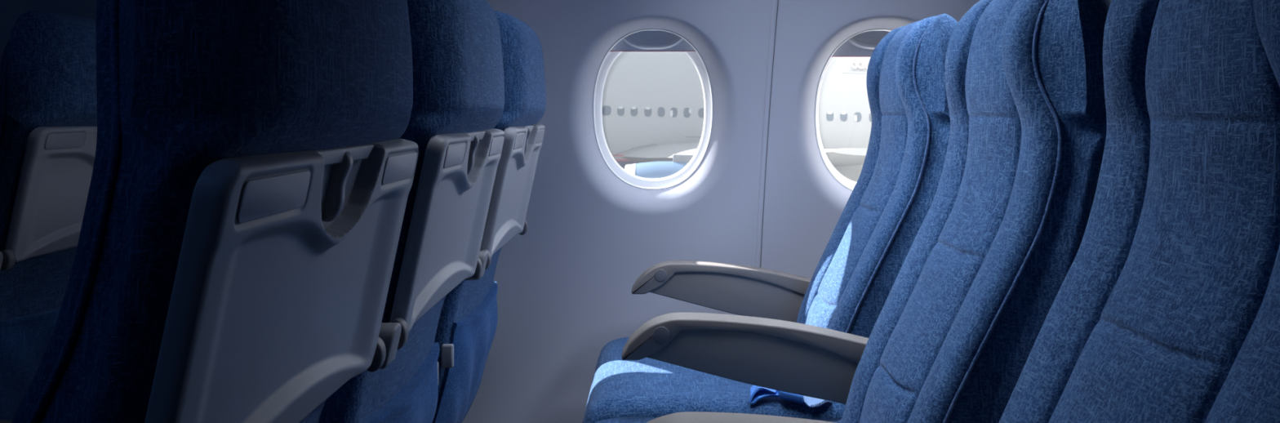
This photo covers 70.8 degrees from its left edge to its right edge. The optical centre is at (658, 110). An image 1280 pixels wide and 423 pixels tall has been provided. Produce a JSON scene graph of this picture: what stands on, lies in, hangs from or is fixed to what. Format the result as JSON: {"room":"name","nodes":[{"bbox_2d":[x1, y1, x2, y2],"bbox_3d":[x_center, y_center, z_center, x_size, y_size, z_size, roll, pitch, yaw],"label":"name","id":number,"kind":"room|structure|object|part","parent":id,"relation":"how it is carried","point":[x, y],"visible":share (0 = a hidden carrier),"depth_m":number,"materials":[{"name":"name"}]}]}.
{"room":"aircraft cabin","nodes":[
{"label":"aircraft cabin","id":0,"kind":"room"},
{"bbox_2d":[0,0,1111,422],"bbox_3d":[-0.300,0.110,2.010,5.800,1.720,0.321,0,0,0],"label":"wall","id":1,"kind":"structure","parent":0,"point":[565,284],"depth_m":2.11,"materials":[{"name":"grey plastic"}]},
{"bbox_2d":[592,28,712,189],"bbox_3d":[-0.014,-0.001,2.168,0.326,0.422,0.098,0,0,0],"label":"window","id":2,"kind":"structure","parent":1,"relation":"in","point":[646,39],"depth_m":2.19,"materials":[{"name":"white plastic"}]},
{"bbox_2d":[610,30,694,50],"bbox_3d":[-0.014,-0.167,2.158,0.208,0.049,0.018,0,0,0],"label":"shade","id":3,"kind":"object","parent":2,"relation":"attached to","point":[648,40],"depth_m":2.16,"materials":[{"name":"white plastic"}]},
{"bbox_2d":[755,0,778,267],"bbox_3d":[0.241,0.105,1.991,0.085,1.670,0.276,0,0,-8],"label":"trim","id":4,"kind":"structure","parent":1,"relation":"attached to","point":[775,2],"depth_m":2.11,"materials":[{"name":"grey plastic"}]},
{"bbox_2d":[814,28,893,191],"bbox_3d":[0.524,0.006,2.168,0.340,0.436,0.098,0,0,0],"label":"window","id":5,"kind":"structure","parent":1,"relation":"in","point":[863,43],"depth_m":2.16,"materials":[{"name":"white plastic"}]},
{"bbox_2d":[832,30,889,55],"bbox_3d":[0.524,-0.161,2.158,0.234,0.062,0.019,0,0,0],"label":"shade","id":6,"kind":"object","parent":5,"relation":"attached to","point":[864,43],"depth_m":2.16,"materials":[{"name":"white plastic"}]},
{"bbox_3d":[-0.300,0.990,0.250,5.900,0.040,4.000,0,0,0],"label":"floor","id":7,"kind":"structure","parent":0,"visible":0},
{"bbox_2d":[0,10,97,420],"bbox_3d":[-1.381,0.398,1.723,0.713,1.144,0.538,0,0,0],"label":"seat","id":8,"kind":"object","parent":7,"relation":"on","point":[48,94],"visible":0.48,"depth_m":1.58,"materials":[{"name":"blue fabric"}]},
{"bbox_3d":[-1.054,0.035,1.729,0.009,0.013,0.134,0,0,0],"label":"latch plate","id":9,"kind":"part","parent":8,"relation":"part of","materials":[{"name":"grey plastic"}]},
{"bbox_2d":[0,0,417,422],"bbox_3d":[-0.581,0.398,0.712,0.710,1.144,0.544,0,0,0],"label":"seat","id":10,"kind":"object","parent":7,"relation":"on","point":[252,177],"visible":1,"depth_m":0.55,"materials":[{"name":"blue fabric"}]},
{"bbox_3d":[-0.630,0.385,0.957,0.460,0.100,0.051,0,0,0],"label":"armrest","id":11,"kind":"part","parent":10,"relation":"part of","materials":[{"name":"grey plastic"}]},
{"bbox_3d":[-0.254,0.035,0.721,0.009,0.013,0.134,0,0,0],"label":"latch plate","id":12,"kind":"part","parent":10,"relation":"part of","materials":[{"name":"grey plastic"}]},
{"bbox_2d":[318,0,504,422],"bbox_3d":[-0.581,0.398,1.223,0.713,1.144,0.538,0,0,0],"label":"seat","id":13,"kind":"object","parent":7,"relation":"on","point":[458,104],"visible":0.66,"depth_m":1.10,"materials":[{"name":"blue fabric"}]},
{"bbox_3d":[-0.254,0.035,1.229,0.009,0.013,0.134,0,0,0],"label":"latch plate","id":14,"kind":"part","parent":13,"relation":"part of","materials":[{"name":"grey plastic"}]},
{"bbox_2d":[432,10,546,422],"bbox_3d":[-0.581,0.398,1.723,0.713,1.144,0.538,0,0,0],"label":"seat","id":15,"kind":"object","parent":7,"relation":"on","point":[467,325],"visible":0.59,"depth_m":1.60,"materials":[{"name":"blue fabric"}]},
{"bbox_3d":[-0.254,0.035,1.729,0.009,0.013,0.134,0,0,0],"label":"latch plate","id":16,"kind":"part","parent":15,"relation":"part of","materials":[{"name":"grey plastic"}]},
{"bbox_2d":[582,13,958,422],"bbox_3d":[0.219,0.398,1.762,0.712,1.144,0.515,0,0,0],"label":"seat","id":17,"kind":"object","parent":7,"relation":"on","point":[894,192],"visible":0.67,"depth_m":1.64,"materials":[{"name":"blue fabric"}]},
{"bbox_2d":[582,336,845,422],"bbox_3d":[0.100,0.574,1.770,0.471,0.164,0.480,0,0,0],"label":"seat cushion","id":18,"kind":"object","parent":17,"relation":"on","point":[646,387],"depth_m":1.57,"materials":[{"name":"blue fabric"}]},
{"bbox_3d":[0.170,0.385,1.992,0.460,0.100,0.051,0,0,0],"label":"armrest","id":19,"kind":"part","parent":17,"relation":"part of","materials":[{"name":"grey plastic"}]},
{"bbox_3d":[0.184,0.421,1.992,0.432,0.150,0.043,0,0,0],"label":"panel","id":20,"kind":"part","parent":17,"relation":"part of","materials":[{"name":"grey plastic"}]},
{"bbox_3d":[0.407,0.263,1.770,0.334,0.874,0.407,0,0,0],"label":"backrest","id":21,"kind":"part","parent":17,"relation":"part of","materials":[{"name":"blue fabric"}]},
{"bbox_2d":[595,0,1111,422],"bbox_3d":[0.219,0.398,1.242,0.712,1.144,0.515,0,0,0],"label":"seat","id":22,"kind":"object","parent":7,"relation":"on","point":[953,338],"visible":0.88,"depth_m":1.17,"materials":[{"name":"blue fabric"}]},
{"bbox_2d":[595,416,841,422],"bbox_3d":[0.100,0.574,1.250,0.471,0.164,0.480,0,0,0],"label":"seat cushion","id":23,"kind":"object","parent":22,"relation":"on","point":[628,419],"depth_m":1.45,"materials":[{"name":"blue fabric"}]},
{"bbox_3d":[0.170,0.385,1.472,0.460,0.100,0.051,0,0,0],"label":"armrest","id":24,"kind":"part","parent":22,"relation":"part of","materials":[{"name":"grey plastic"}]},
{"bbox_3d":[0.184,0.421,1.472,0.432,0.150,0.043,0,0,0],"label":"panel","id":25,"kind":"part","parent":22,"relation":"part of","materials":[{"name":"grey plastic"}]},
{"bbox_3d":[0.407,0.263,1.250,0.334,0.874,0.407,0,0,0],"label":"backrest","id":26,"kind":"part","parent":22,"relation":"part of","materials":[{"name":"blue fabric"}]},
{"bbox_2d":[646,0,1279,422],"bbox_3d":[0.219,0.398,0.746,0.710,1.144,0.521,0,0,0],"label":"seat","id":27,"kind":"object","parent":7,"relation":"on","point":[1166,308],"visible":1,"depth_m":0.75,"materials":[{"name":"blue fabric"}]},
{"bbox_3d":[0.170,0.385,0.979,0.460,0.100,0.051,0,0,0],"label":"armrest","id":28,"kind":"part","parent":27,"relation":"part of","materials":[{"name":"grey plastic"}]},
{"bbox_3d":[0.407,0.263,0.757,0.334,0.874,0.407,0,0,0],"label":"backrest","id":29,"kind":"part","parent":27,"relation":"part of","materials":[{"name":"blue fabric"}]},
{"label":"outside","id":30,"kind":"structure","parent":0,"visible":0},
{"bbox_3d":[20.000,5.720,75.000,260.000,0.100,140.000,0,0,0],"label":"ground","id":31,"kind":"structure","parent":30,"visible":0},
{"bbox_2d":[602,51,871,182],"bbox_3d":[6.998,0.837,33.250,46.001,8.400,19.400,1,0,0],"label":"airliner","id":32,"kind":"object","parent":31,"relation":"on","point":[653,107],"visible":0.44,"depth_m":34.61,"materials":[{"name":"white metal"}]},
{"bbox_3d":[8.940,-1.785,35.528,3.050,0.500,0.446,1,0,0],"label":"title panel","id":33,"kind":"part","parent":32,"relation":"part of","materials":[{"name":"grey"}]}
]}

